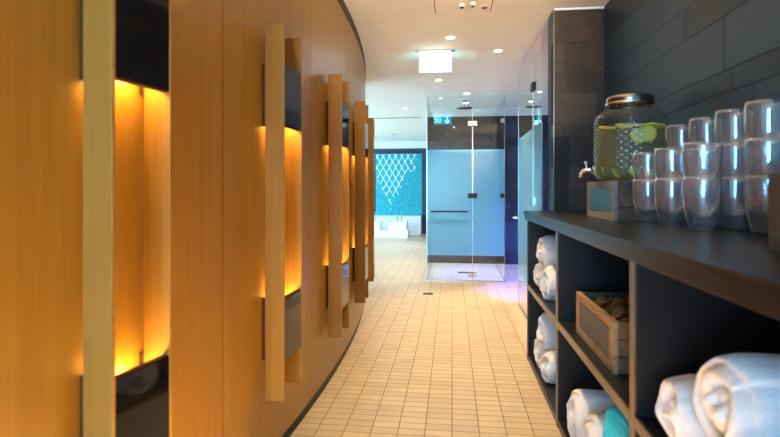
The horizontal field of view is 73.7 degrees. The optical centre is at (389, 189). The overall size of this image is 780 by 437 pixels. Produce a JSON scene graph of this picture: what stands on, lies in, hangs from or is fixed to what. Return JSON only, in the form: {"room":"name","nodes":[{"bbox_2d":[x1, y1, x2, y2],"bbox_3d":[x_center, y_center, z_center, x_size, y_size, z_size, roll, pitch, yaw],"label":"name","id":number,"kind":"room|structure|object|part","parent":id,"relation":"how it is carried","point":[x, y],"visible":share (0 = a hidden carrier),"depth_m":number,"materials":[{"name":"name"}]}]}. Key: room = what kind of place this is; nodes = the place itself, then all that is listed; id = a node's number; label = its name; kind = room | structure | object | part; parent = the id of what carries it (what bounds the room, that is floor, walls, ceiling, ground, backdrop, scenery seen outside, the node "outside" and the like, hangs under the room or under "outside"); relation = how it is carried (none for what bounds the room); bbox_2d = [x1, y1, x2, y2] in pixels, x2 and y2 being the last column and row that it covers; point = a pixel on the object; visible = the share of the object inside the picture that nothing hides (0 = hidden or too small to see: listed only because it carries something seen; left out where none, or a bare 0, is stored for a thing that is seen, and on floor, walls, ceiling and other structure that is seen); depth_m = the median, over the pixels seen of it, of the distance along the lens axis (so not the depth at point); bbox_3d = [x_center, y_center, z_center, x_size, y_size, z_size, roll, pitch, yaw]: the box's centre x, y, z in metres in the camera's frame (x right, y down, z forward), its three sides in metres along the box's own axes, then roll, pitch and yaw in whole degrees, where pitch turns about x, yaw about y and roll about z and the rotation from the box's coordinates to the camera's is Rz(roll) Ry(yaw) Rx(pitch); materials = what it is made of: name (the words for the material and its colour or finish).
{"room":"spa corridor","nodes":[
{"label":"spa corridor","id":0,"kind":"room"},
{"bbox_2d":[0,0,364,436],"bbox_3d":[-0.876,-0.051,1.628,0.674,2.093,7.999,0,0,13],"label":"wall","id":1,"kind":"structure","parent":0,"point":[218,46],"depth_m":1.46,"materials":[{"name":"brown wood"}]},
{"bbox_2d":[80,0,171,436],"bbox_3d":[-0.593,0.082,1.178,0.088,1.381,0.190,0,0,15],"label":"wall light","id":2,"kind":"object","parent":1,"relation":"attached to","point":[127,41],"visible":1,"depth_m":1.10,"materials":[{"name":"brown wood"}]},
{"bbox_3d":[-0.553,0.512,1.167,0.003,0.224,0.168,0,0,15],"label":"panel","id":3,"kind":"part","parent":2,"relation":"part of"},
{"bbox_3d":[-0.553,-0.351,1.167,0.003,0.226,0.168,0,0,15],"label":"panel","id":4,"kind":"part","parent":2,"relation":"part of","materials":[{"name":"black metal"}]},
{"bbox_2d":[262,23,301,401],"bbox_3d":[-0.412,0.082,1.995,0.089,1.381,0.190,0,0,11],"label":"wall light","id":5,"kind":"object","parent":1,"relation":"attached to","point":[282,68],"visible":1,"depth_m":1.91,"materials":[{"name":"brown wood"}]},
{"bbox_3d":[-0.371,0.512,1.987,0.003,0.224,0.168,0,0,11],"label":"panel","id":6,"kind":"part","parent":5,"relation":"part of","materials":[{"name":"grey metal"}]},
{"bbox_3d":[-0.371,-0.351,1.987,0.003,0.226,0.168,0,0,11],"label":"panel","id":7,"kind":"part","parent":5,"relation":"part of","materials":[{"name":"black metal"}]},
{"bbox_2d":[282,307,363,436],"bbox_3d":[-0.883,1.022,1.623,0.666,0.055,7.983,0,0,13],"label":"baseboard","id":8,"kind":"structure","parent":1,"relation":"attached to","point":[290,430],"depth_m":2.60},
{"bbox_2d":[326,74,348,337],"bbox_3d":[-0.283,0.082,2.819,0.088,1.381,0.190,0,0,8],"label":"wall light","id":9,"kind":"object","parent":1,"relation":"attached to","point":[337,106],"visible":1,"depth_m":2.73,"materials":[{"name":"brown wood"}]},
{"bbox_3d":[-0.242,0.512,2.813,0.003,0.224,0.168,0,0,7],"label":"panel","id":10,"kind":"part","parent":9,"relation":"part of","materials":[{"name":"silver metal"}]},
{"bbox_3d":[-0.242,-0.351,2.813,0.003,0.226,0.168,0,0,7],"label":"panel","id":11,"kind":"part","parent":9,"relation":"part of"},
{"bbox_2d":[338,0,365,82],"bbox_3d":[-0.877,-1.129,1.625,0.680,0.062,7.997,0,0,13],"label":"trim","id":12,"kind":"structure","parent":1,"relation":"attached to","point":[341,2],"depth_m":3.53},
{"bbox_2d":[353,101,367,302],"bbox_3d":[-0.206,0.082,3.648,0.089,1.381,0.190,0,0,4],"label":"wall light","id":13,"kind":"object","parent":1,"relation":"attached to","point":[360,126],"visible":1,"depth_m":3.55,"materials":[{"name":"brown wood"}]},
{"bbox_3d":[-0.165,0.512,3.646,0.003,0.224,0.168,0,0,4],"label":"panel","id":14,"kind":"part","parent":13,"relation":"part of","materials":[{"name":"black glass"}]},
{"bbox_3d":[-0.165,-0.351,3.646,0.003,0.226,0.168,0,0,4],"label":"panel","id":15,"kind":"part","parent":13,"relation":"part of","materials":[{"name":"black glass"}]},
{"bbox_2d":[368,118,373,280],"bbox_3d":[-0.181,0.082,4.482,0.089,1.381,0.190,0,0,0],"label":"wall light","id":16,"kind":"object","parent":1,"relation":"attached to","point":[370,120],"visible":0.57,"depth_m":4.39,"materials":[{"name":"brown wood"}]},
{"bbox_2d":[374,148,425,233],"bbox_3d":[-0.004,0.025,12.639,7.000,2.050,0.101,0,0,7],"label":"wall","id":17,"kind":"structure","parent":0,"point":[422,151],"depth_m":12.50,"materials":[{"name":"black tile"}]},
{"bbox_2d":[376,154,421,214],"bbox_3d":[0.213,-0.131,12.556,1.120,1.480,0.012,0,0,7],"label":"mosaic panel","id":18,"kind":"object","parent":17,"relation":"attached to","point":[398,176],"visible":0.86,"depth_m":12.55,"materials":[{"name":"teal tile"}]},
{"bbox_2d":[374,141,425,148],"bbox_3d":[0.015,-1.080,12.587,7.050,0.160,0.200,0,0,7],"label":"trim","id":19,"kind":"structure","parent":17,"relation":"attached to","point":[410,144],"depth_m":12.46,"materials":[{"name":"white paint"}]},
{"bbox_2d":[290,234,561,436],"bbox_3d":[-0.947,1.100,5.148,7.300,0.100,15.600,0,0,7],"label":"floor","id":20,"kind":"structure","parent":0,"point":[452,361],"depth_m":3.09,"materials":[{"name":"tile"}]},
{"bbox_2d":[374,212,381,229],"bbox_3d":[-0.398,0.692,11.700,0.400,0.396,0.441,0,0,7],"label":"basin","id":21,"kind":"object","parent":20,"relation":"on","point":[377,224],"visible":0.4,"depth_m":11.47,"materials":[{"name":"white ceramic"}]},
{"bbox_3d":[-0.400,0.795,11.680,0.400,0.190,0.400,0,0,7],"label":"bowl","id":22,"kind":"part","parent":21,"relation":"part of","materials":[{"name":"white ceramic"}]},
{"bbox_2d":[374,229,409,237],"bbox_3d":[-0.300,0.970,11.632,1.450,0.160,0.530,0,0,7],"label":"stone plinth","id":23,"kind":"object","parent":20,"relation":"on","point":[383,233],"visible":0.53,"depth_m":11.34,"materials":[{"name":"white stone"}]},
{"bbox_2d":[374,215,421,234],"bbox_3d":[-0.093,0.830,12.397,1.680,0.440,0.398,0,0,7],"label":"stone ledge","id":24,"kind":"object","parent":20,"relation":"on","point":[414,221],"visible":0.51,"depth_m":12.15,"materials":[{"name":"white stone"}]},
{"bbox_2d":[388,212,407,230],"bbox_3d":[0.188,0.692,11.630,0.400,0.396,0.441,0,0,7],"label":"basin","id":25,"kind":"object","parent":20,"relation":"on","point":[397,225],"visible":1,"depth_m":11.42,"materials":[{"name":"white ceramic"}]},
{"bbox_3d":[0.186,0.795,11.610,0.400,0.190,0.400,0,0,7],"label":"bowl","id":26,"kind":"part","parent":25,"relation":"part of","materials":[{"name":"white ceramic"}]},
{"bbox_2d":[428,263,503,280],"bbox_3d":[0.960,1.048,6.715,0.878,0.003,1.434,0,0,7],"label":"shower tray","id":27,"kind":"object","parent":20,"relation":"on","point":[439,271],"visible":1,"depth_m":6.68,"materials":[{"name":"tile"}]},
{"bbox_2d":[426,95,505,281],"bbox_3d":[0.956,-0.018,6.681,0.906,2.135,1.500,0,0,7],"label":"shower enclosure","id":28,"kind":"object","parent":27,"relation":"on","point":[465,189],"visible":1,"depth_m":5.99,"materials":[{"name":"clear glass"}]},
{"bbox_3d":[0.516,-0.019,6.759,0.008,2.131,1.449,0,0,7],"label":"pane","id":29,"kind":"part","parent":28,"relation":"part of","materials":[{"name":"clear glass"}]},
{"bbox_3d":[0.690,-0.024,6.015,0.516,2.123,0.008,0,0,7],"label":"door","id":30,"kind":"part","parent":28,"relation":"part of","materials":[{"name":"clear glass"}]},
{"bbox_3d":[0.681,0.247,5.984,0.425,0.017,0.053,0,0,7],"label":"bar handle","id":31,"kind":"part","parent":28,"relation":"part of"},
{"bbox_3d":[0.874,1.045,5.993,0.901,0.010,0.016,0,0,7],"label":"floor rail","id":32,"kind":"part","parent":28,"relation":"part of","materials":[{"name":"metal"}]},
{"bbox_3d":[1.130,-0.019,5.962,0.354,2.131,0.008,0,0,7],"label":"fixed pane","id":33,"kind":"part","parent":28,"relation":"part of","materials":[{"name":"clear glass"}]},
{"bbox_3d":[1.403,-0.019,6.660,0.008,2.131,1.435,0,0,7],"label":"pane","id":34,"kind":"part","parent":28,"relation":"part of","materials":[{"name":"clear glass"}]},
{"bbox_2d":[512,32,542,318],"bbox_3d":[1.088,-0.018,4.163,0.074,2.135,1.242,0,0,6],"label":"glass wall","id":35,"kind":"structure","parent":20,"relation":"on","point":[530,126],"depth_m":4.14,"materials":[{"name":"glass"}]},
{"bbox_3d":[1.131,-0.024,4.342,0.008,2.123,0.862,0,0,7],"label":"door","id":36,"kind":"part","parent":35,"relation":"part of","materials":[{"name":"clear glass"}]},
{"bbox_3d":[1.057,-0.019,3.725,0.008,2.131,0.364,0,0,7],"label":"fixed pane","id":37,"kind":"part","parent":35,"relation":"part of","materials":[{"name":"clear glass"}]},
{"bbox_2d":[527,220,779,436],"bbox_3d":[0.865,0.617,1.282,0.492,0.866,3.850,0,0,7],"label":"shelving unit","id":38,"kind":"object","parent":20,"relation":"on","point":[676,327],"visible":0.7,"depth_m":1.33,"materials":[{"name":"laminate"}]},
{"bbox_2d":[533,263,543,289],"bbox_3d":[1.025,0.491,2.973,0.394,0.174,0.196,0,0,-4],"label":"rolled towel","id":39,"kind":"object","parent":38,"relation":"on","point":[538,269],"visible":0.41,"depth_m":2.97,"materials":[{"name":"white fabric"}]},
{"bbox_2d":[536,235,555,268],"bbox_3d":[1.008,0.341,2.860,0.397,0.190,0.182,0,0,-5],"label":"rolled towel","id":40,"kind":"object","parent":39,"relation":"on","point":[546,246],"visible":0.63,"depth_m":2.80,"materials":[{"name":"white fabric"}]},
{"bbox_3d":[1.089,0.617,3.176,0.478,0.866,0.034,0,0,7],"label":"panel","id":41,"kind":"part","parent":38,"relation":"part of","materials":[{"name":"laminate"}]},
{"bbox_3d":[1.035,0.592,2.730,0.477,0.032,0.863,0,0,7],"label":"shelf","id":42,"kind":"part","parent":38,"relation":"part of","materials":[{"name":"laminate"}]},
{"bbox_2d":[534,339,555,367],"bbox_3d":[1.024,0.928,2.974,0.395,0.186,0.187,0,0,-4],"label":"rolled towel","id":43,"kind":"object","parent":38,"relation":"on","point":[538,350],"visible":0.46,"depth_m":2.95,"materials":[{"name":"white fabric"}]},
{"bbox_2d":[536,312,555,349],"bbox_3d":[1.010,0.771,2.852,0.393,0.206,0.172,0,0,-4],"label":"rolled towel","id":44,"kind":"object","parent":43,"relation":"on","point":[546,331],"visible":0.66,"depth_m":2.79,"materials":[{"name":"white fabric"}]},
{"bbox_2d":[540,265,555,300],"bbox_3d":[0.994,0.488,2.740,0.392,0.195,0.175,0,0,-5],"label":"rolled towel","id":45,"kind":"object","parent":38,"relation":"on","point":[548,275],"visible":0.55,"depth_m":2.69,"materials":[{"name":"white fabric"}]},
{"bbox_2d":[540,350,555,383],"bbox_3d":[0.991,0.925,2.736,0.398,0.182,0.186,0,0,-4],"label":"rolled towel","id":46,"kind":"object","parent":38,"relation":"on","point":[548,359],"visible":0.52,"depth_m":2.68,"materials":[{"name":"white fabric"}]},
{"bbox_2d":[566,389,614,436],"bbox_3d":[0.926,0.904,2.036,0.438,0.232,0.240,0,0,6],"label":"rolled towel","id":47,"kind":"object","parent":38,"relation":"on","point":[582,403],"visible":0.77,"depth_m":2.00,"materials":[{"name":"white fabric"}]},
{"bbox_2d":[581,412,605,436],"bbox_3d":[0.900,0.902,1.801,0.437,0.233,0.226,0,0,7],"label":"rolled towel","id":48,"kind":"object","parent":38,"relation":"on","point":[592,425],"visible":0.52,"depth_m":1.81,"materials":[{"name":"white fabric"}]},
{"bbox_3d":[0.924,0.592,1.800,0.477,0.032,0.935,0,0,7],"label":"shelf","id":49,"kind":"part","parent":38,"relation":"part of","materials":[{"name":"laminate"}]},
{"bbox_2d":[576,291,628,373],"bbox_3d":[0.870,0.493,1.850,0.290,0.165,0.490,0,0,7],"label":"wooden crate","id":50,"kind":"object","parent":38,"relation":"on","point":[608,338],"visible":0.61,"depth_m":1.75,"materials":[{"name":"brown wood"}]},
{"bbox_3d":[0.730,0.493,1.867,0.004,0.097,0.390,0,0,7],"label":"label plate","id":51,"kind":"part","parent":50,"relation":"part of","materials":[{"name":"grey"}]},
{"bbox_2d":[601,303,607,309],"bbox_3d":[0.848,0.458,1.984,0.100,0.046,0.060,0,0,-27],"label":"chip","id":52,"kind":"object","parent":50,"relation":"in","point":[604,306],"visible":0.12,"depth_m":1.99,"materials":[{"name":"brown food"}]},
{"bbox_2d":[596,294,613,306],"bbox_3d":[0.817,0.416,1.956,0.084,0.040,0.057,0,0,-25],"label":"chip","id":53,"kind":"object","parent":50,"relation":"in","point":[601,299],"visible":0.76,"depth_m":1.95,"materials":[{"name":"brown wood"}]},
{"bbox_2d":[604,305,613,312],"bbox_3d":[0.821,0.438,1.877,0.088,0.040,0.057,0,0,7],"label":"chip","id":54,"kind":"object","parent":50,"relation":"in","point":[609,308],"visible":0.27,"depth_m":1.89,"materials":[{"name":"brown food"}]},
{"bbox_2d":[611,297,628,306],"bbox_3d":[0.852,0.417,1.905,0.092,0.040,0.055,0,0,-22],"label":"chip","id":55,"kind":"object","parent":54,"relation":"on","point":[616,301],"visible":0.68,"depth_m":1.91,"materials":[{"name":"brown food"}]},
{"bbox_2d":[610,305,628,319],"bbox_3d":[0.795,0.417,1.766,0.100,0.045,0.057,0,0,-28],"label":"chip","id":56,"kind":"object","parent":50,"relation":"in","point":[617,311],"visible":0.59,"depth_m":1.76,"materials":[{"name":"brown food"}]},
{"bbox_2d":[617,316,628,320],"bbox_3d":[0.826,0.457,1.800,0.096,0.046,0.060,0,0,15],"label":"chip","id":57,"kind":"object","parent":50,"relation":"in","point":[624,318],"visible":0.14,"depth_m":1.78,"materials":[{"name":"brown wood"}]},
{"bbox_2d":[603,404,628,436],"bbox_3d":[0.853,0.830,1.526,0.400,0.338,0.338,0,0,7],"label":"rolled towel","id":58,"kind":"object","parent":38,"relation":"on","point":[616,424],"visible":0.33,"depth_m":1.58,"materials":[{"name":"teal fabric"}]},
{"bbox_2d":[523,211,779,319],"bbox_3d":[0.863,0.157,1.313,0.505,0.053,3.932,0,0,7],"label":"countertop","id":59,"kind":"structure","parent":38,"relation":"on","point":[738,266],"depth_m":1.18,"materials":[{"name":"laminate"}]},
{"bbox_2d":[587,180,677,220],"bbox_3d":[1.093,0.045,2.387,0.255,0.170,0.440,0,0,7],"label":"wooden crate","id":60,"kind":"object","parent":59,"relation":"on","point":[609,200],"visible":0.91,"depth_m":2.18,"materials":[{"name":"brown wood"}]},
{"bbox_3d":[0.970,0.045,2.402,0.004,0.102,0.340,0,0,7],"label":"label plate","id":61,"kind":"part","parent":60,"relation":"part of","materials":[{"name":"stone"}]},
{"bbox_2d":[579,93,667,180],"bbox_3d":[1.063,-0.230,2.319,0.316,0.375,0.304,0,0,-10],"label":"dispenser","id":62,"kind":"object","parent":60,"relation":"on","point":[628,100],"visible":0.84,"depth_m":2.29,"materials":[{"name":"clear glass"}]},
{"bbox_2d":[579,161,595,177],"bbox_3d":[0.919,-0.095,2.411,0.077,0.076,0.058,0,0,7],"label":"tap","id":63,"kind":"object","parent":62,"relation":"on","point":[587,170],"depth_m":2.41,"materials":[{"name":"silver metal"}]},
{"bbox_2d":[599,126,614,128],"bbox_3d":[0.961,-0.276,2.302,0.068,0.018,0.068,0,0,-30],"label":"lemon slice","id":64,"kind":"object","parent":62,"relation":"in","point":[600,127],"visible":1,"depth_m":2.27,"materials":[{"name":"yellow food"}]},
{"bbox_2d":[612,168,619,177],"bbox_3d":[0.974,-0.074,2.240,0.048,0.044,0.028,0,0,-42],"label":"slice","id":65,"kind":"object","parent":62,"relation":"in","point":[616,173],"visible":1,"depth_m":2.23,"materials":[{"name":"green food"}]},
{"bbox_2d":[615,124,631,127],"bbox_3d":[1.004,-0.277,2.239,0.068,0.017,0.068,0,0,23],"label":"lemon slice","id":66,"kind":"object","parent":62,"relation":"in","point":[616,125],"visible":0.97,"depth_m":2.22,"materials":[{"name":"yellow food"}]},
{"bbox_3d":[1.069,-0.396,2.320,0.197,0.043,0.197,0,0,7],"label":"lid","id":67,"kind":"part","parent":62,"relation":"part of","materials":[{"name":"metal"}]},
{"bbox_2d":[628,166,639,176],"bbox_3d":[1.035,-0.080,2.205,0.048,0.047,0.022,0,0,-3],"label":"slice","id":68,"kind":"object","parent":62,"relation":"in","point":[630,171],"visible":0.8,"depth_m":2.20,"materials":[{"name":"green food"}]},
{"bbox_2d":[631,128,643,143],"bbox_3d":[1.050,-0.230,2.199,0.068,0.068,0.023,0,0,-15],"label":"lemon slice","id":69,"kind":"object","parent":62,"relation":"in","point":[637,136],"visible":1,"depth_m":2.19,"materials":[{"name":"yellow food"}]},
{"bbox_2d":[630,124,645,125],"bbox_3d":[1.052,-0.277,2.216,0.068,0.017,0.068,0,0,-13],"label":"lemon slice","id":70,"kind":"object","parent":62,"relation":"in","point":[630,124],"visible":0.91,"depth_m":2.19,"materials":[{"name":"yellow food"}]},
{"bbox_2d":[643,168,654,176],"bbox_3d":[1.101,-0.074,2.205,0.048,0.042,0.031,0,0,3],"label":"slice","id":71,"kind":"object","parent":62,"relation":"in","point":[649,172],"visible":0.88,"depth_m":2.20,"materials":[{"name":"food"}]},
{"bbox_2d":[640,123,657,127],"bbox_3d":[1.108,-0.277,2.223,0.068,0.015,0.068,0,0,-17],"label":"lemon slice","id":72,"kind":"object","parent":62,"relation":"in","point":[647,124],"visible":0.73,"depth_m":2.20,"materials":[{"name":"yellow food"}]},
{"bbox_2d":[641,126,656,141],"bbox_3d":[1.090,-0.238,2.198,0.068,0.068,0.017,0,0,22],"label":"lemon slice","id":73,"kind":"object","parent":62,"relation":"in","point":[649,132],"visible":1,"depth_m":2.19,"materials":[{"name":"yellow food"}]},
{"bbox_2d":[654,123,665,128],"bbox_3d":[1.156,-0.276,2.249,0.068,0.017,0.068,0,0,40],"label":"lemon slice","id":74,"kind":"object","parent":62,"relation":"in","point":[660,126],"visible":0.58,"depth_m":2.23,"materials":[{"name":"food"}]},
{"bbox_2d":[632,179,663,222],"bbox_3d":[1.021,0.044,2.060,0.112,0.170,0.112,0,0,-44],"label":"tumbler","id":75,"kind":"object","parent":59,"relation":"on","point":[662,183],"visible":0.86,"depth_m":2.06,"materials":[{"name":"clear glass"}]},
{"bbox_2d":[632,152,663,195],"bbox_3d":[1.021,-0.062,2.060,0.112,0.170,0.112,0,0,-12],"label":"tumbler","id":76,"kind":"object","parent":75,"relation":"on","point":[633,154],"visible":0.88,"depth_m":2.06,"materials":[{"name":"clear glass"}]},
{"bbox_2d":[654,178,689,226],"bbox_3d":[0.997,0.044,1.841,0.112,0.170,0.112,0,0,-7],"label":"tumbler","id":77,"kind":"object","parent":59,"relation":"on","point":[655,179],"visible":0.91,"depth_m":1.84,"materials":[{"name":"clear glass"}]},
{"bbox_2d":[654,147,689,196],"bbox_3d":[0.997,-0.062,1.841,0.112,0.170,0.112,0,0,25],"label":"tumbler","id":78,"kind":"object","parent":77,"relation":"on","point":[688,149],"visible":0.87,"depth_m":1.84,"materials":[{"name":"clear glass"}]},
{"bbox_2d":[665,179,697,222],"bbox_3d":[1.145,0.044,2.044,0.112,0.170,0.112,0,0,-4],"label":"tumbler","id":79,"kind":"object","parent":59,"relation":"on","point":[696,183],"visible":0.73,"depth_m":2.05,"materials":[{"name":"clear glass"}]},
{"bbox_2d":[665,152,697,195],"bbox_3d":[1.145,-0.062,2.044,0.112,0.170,0.112,0,0,28],"label":"tumbler","id":80,"kind":"object","parent":79,"relation":"on","point":[696,156],"visible":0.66,"depth_m":2.05,"materials":[{"name":"clear glass"}]},
{"bbox_2d":[665,124,697,168],"bbox_3d":[1.145,-0.168,2.044,0.112,0.170,0.112,0,0,-29],"label":"tumbler","id":81,"kind":"object","parent":80,"relation":"on","point":[696,125],"visible":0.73,"depth_m":2.05,"materials":[{"name":"clear glass"}]},
{"bbox_2d":[682,176,723,231],"bbox_3d":[0.972,0.044,1.618,0.112,0.170,0.112,0,0,30],"label":"tumbler","id":82,"kind":"object","parent":59,"relation":"on","point":[721,195],"visible":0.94,"depth_m":1.61,"materials":[{"name":"clear glass"}]},
{"bbox_2d":[682,141,723,197],"bbox_3d":[0.972,-0.062,1.618,0.112,0.170,0.112,0,0,-27],"label":"tumbler","id":83,"kind":"object","parent":82,"relation":"on","point":[721,161],"visible":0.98,"depth_m":1.61,"materials":[{"name":"clear glass"}]},
{"bbox_2d":[689,178,724,226],"bbox_3d":[1.121,0.044,1.842,0.112,0.170,0.112,0,0,31],"label":"tumbler","id":84,"kind":"object","parent":59,"relation":"on","point":[691,199],"visible":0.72,"depth_m":1.85,"materials":[{"name":"clear glass"}]},
{"bbox_2d":[689,147,724,196],"bbox_3d":[1.121,-0.062,1.842,0.112,0.170,0.112,0,0,-27],"label":"tumbler","id":85,"kind":"object","parent":84,"relation":"on","point":[691,169],"visible":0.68,"depth_m":1.85,"materials":[{"name":"clear glass"}]},
{"bbox_2d":[688,116,724,166],"bbox_3d":[1.121,-0.168,1.842,0.112,0.170,0.112,0,0,6],"label":"tumbler","id":86,"kind":"object","parent":85,"relation":"on","point":[723,118],"visible":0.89,"depth_m":1.85,"materials":[{"name":"clear glass"}]},
{"bbox_2d":[714,177,755,230],"bbox_3d":[1.099,0.044,1.659,0.112,0.170,0.112,0,0,-28],"label":"tumbler","id":87,"kind":"object","parent":59,"relation":"on","point":[715,178],"visible":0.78,"depth_m":1.66,"materials":[{"name":"clear glass"}]},
{"bbox_2d":[714,142,755,196],"bbox_3d":[1.099,-0.062,1.659,0.112,0.170,0.112,0,0,5],"label":"tumbler","id":88,"kind":"object","parent":87,"relation":"on","point":[753,163],"visible":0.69,"depth_m":1.65,"materials":[{"name":"clear glass"}]},
{"bbox_2d":[714,108,755,164],"bbox_3d":[1.099,-0.168,1.659,0.112,0.170,0.112,0,0,38],"label":"tumbler","id":89,"kind":"object","parent":88,"relation":"on","point":[753,129],"visible":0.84,"depth_m":1.66,"materials":[{"name":"clear glass"}]},
{"bbox_2d":[743,175,767,235],"bbox_3d":[1.079,0.044,1.489,0.112,0.170,0.112,0,0,2],"label":"tumbler","id":90,"kind":"object","parent":59,"relation":"on","point":[745,193],"visible":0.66,"depth_m":1.50,"materials":[{"name":"clear glass"}]},
{"bbox_2d":[743,137,777,197],"bbox_3d":[1.079,-0.062,1.489,0.112,0.170,0.112,0,0,35],"label":"tumbler","id":91,"kind":"object","parent":90,"relation":"on","point":[745,157],"visible":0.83,"depth_m":1.51,"materials":[{"name":"clear glass"}]},
{"bbox_2d":[743,98,779,161],"bbox_3d":[1.079,-0.168,1.489,0.112,0.170,0.112,0,0,-23],"label":"tumbler","id":92,"kind":"object","parent":91,"relation":"on","point":[745,119],"visible":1,"depth_m":1.50,"materials":[{"name":"clear glass"}]},
{"bbox_2d":[768,172,779,249],"bbox_3d":[0.936,0.046,0.923,0.235,0.168,0.460,0,0,7],"label":"wooden crate","id":93,"kind":"object","parent":59,"relation":"on","point":[773,178],"visible":1,"depth_m":1.14,"materials":[{"name":"brown wood"}]},
{"bbox_3d":[0.809,0.592,0.834,0.477,0.032,0.934,0,0,7],"label":"shelf","id":94,"kind":"part","parent":38,"relation":"part of","materials":[{"name":"laminate"}]},
{"bbox_2d":[655,374,706,436],"bbox_3d":[0.824,0.499,1.128,0.436,0.174,0.173,0,0,7],"label":"rolled towel","id":95,"kind":"object","parent":38,"relation":"on","point":[675,411],"visible":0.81,"depth_m":1.12,"materials":[{"name":"white fabric"}]},
{"bbox_3d":[0.789,0.491,0.819,0.436,0.154,0.185,0,17,7],"label":"rolled towel","id":96,"kind":"object","parent":38,"relation":"on","visible":0},
{"bbox_2d":[693,353,779,436],"bbox_3d":[0.810,0.401,0.953,0.439,0.202,0.198,0,0,7],"label":"rolled towel","id":97,"kind":"object","parent":96,"relation":"on","point":[735,394],"visible":1,"depth_m":0.92,"materials":[{"name":"white fabric"}]},
{"bbox_2d":[344,0,608,141],"bbox_3d":[-0.947,-1.210,5.148,7.300,0.100,15.600,0,0,7],"label":"ceiling","id":98,"kind":"structure","parent":0,"point":[390,32],"depth_m":4.36,"materials":[{"name":"paint"}]},
{"bbox_2d":[415,49,454,72],"bbox_3d":[0.375,-1.066,4.311,0.330,0.188,0.050,0,0,7],"label":"exit sign","id":99,"kind":"object","parent":98,"relation":"hanging from","point":[432,60],"visible":1,"depth_m":4.30,"materials":[{"name":"plastic"}]},
{"bbox_3d":[0.375,-1.154,4.311,0.330,0.012,0.050,0,0,7],"label":"ceiling plate","id":100,"kind":"part","parent":99,"relation":"part of","materials":[{"name":"metal"}]},
{"bbox_2d":[444,36,455,39],"bbox_3d":[0.459,-1.157,3.949,0.090,0.006,0.090,0,0,7],"label":"recessed light","id":101,"kind":"object","parent":98,"relation":"in","point":[446,37],"visible":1,"depth_m":3.94,"materials":[{"name":"white paint"}]},
{"bbox_2d":[434,0,492,13],"bbox_3d":[0.446,-1.159,3.149,0.360,0.002,0.490,0,0,7],"label":"ceiling hatch","id":102,"kind":"object","parent":98,"relation":"attached to","point":[441,6],"visible":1,"depth_m":3.26,"materials":[{"name":"paint"}]},
{"bbox_2d":[456,100,471,109],"bbox_3d":[0.971,-1.110,6.753,0.224,0.100,0.224,0,0,7],"label":"shower","id":103,"kind":"object","parent":98,"relation":"hanging from","point":[464,107],"visible":0.96,"depth_m":6.73,"materials":[{"name":"metal"}]},
{"bbox_2d":[492,49,502,52],"bbox_3d":[0.896,-1.157,4.324,0.090,0.006,0.090,0,0,7],"label":"recessed light","id":104,"kind":"object","parent":98,"relation":"in","point":[495,50],"visible":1,"depth_m":4.31,"materials":[{"name":"white paint"}]},
{"bbox_2d":[432,115,548,263],"bbox_3d":[1.745,0.000,7.395,2.295,2.100,0.101,0,0,7],"label":"wall","id":105,"kind":"structure","parent":0,"point":[448,133],"depth_m":7.38,"materials":[{"name":"black tile"}]},
{"bbox_2d":[432,107,547,116],"bbox_3d":[1.744,-1.105,7.386,2.295,0.110,0.120,0,0,7],"label":"trim","id":106,"kind":"structure","parent":105,"relation":"attached to","point":[544,110],"depth_m":7.39,"materials":[{"name":"white paint"}]},
{"bbox_2d":[548,10,567,210],"bbox_3d":[1.106,-0.055,3.428,0.091,2.210,0.210,0,0,7],"label":"wall","id":107,"kind":"structure","parent":0,"point":[557,175],"depth_m":3.33,"materials":[{"name":"tile"}]},
{"bbox_2d":[551,9,603,210],"bbox_3d":[1.208,-0.055,3.360,0.308,2.210,0.101,0,0,7],"label":"wall pillar","id":108,"kind":"structure","parent":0,"point":[577,65],"depth_m":3.31,"materials":[{"name":"black tile"}]},
{"bbox_2d":[554,6,603,10],"bbox_3d":[1.202,-1.154,3.308,0.308,0.012,0.007,0,0,7],"label":"trim","id":109,"kind":"structure","parent":108,"relation":"attached to","point":[578,8],"depth_m":3.31,"materials":[{"name":"white paint"}]},
{"bbox_2d":[604,0,779,232],"bbox_3d":[1.038,-0.055,0.209,0.101,2.210,6.200,0,0,7],"label":"wall","id":110,"kind":"structure","parent":0,"point":[696,58],"depth_m":2.01,"materials":[{"name":"tile"}]}
]}

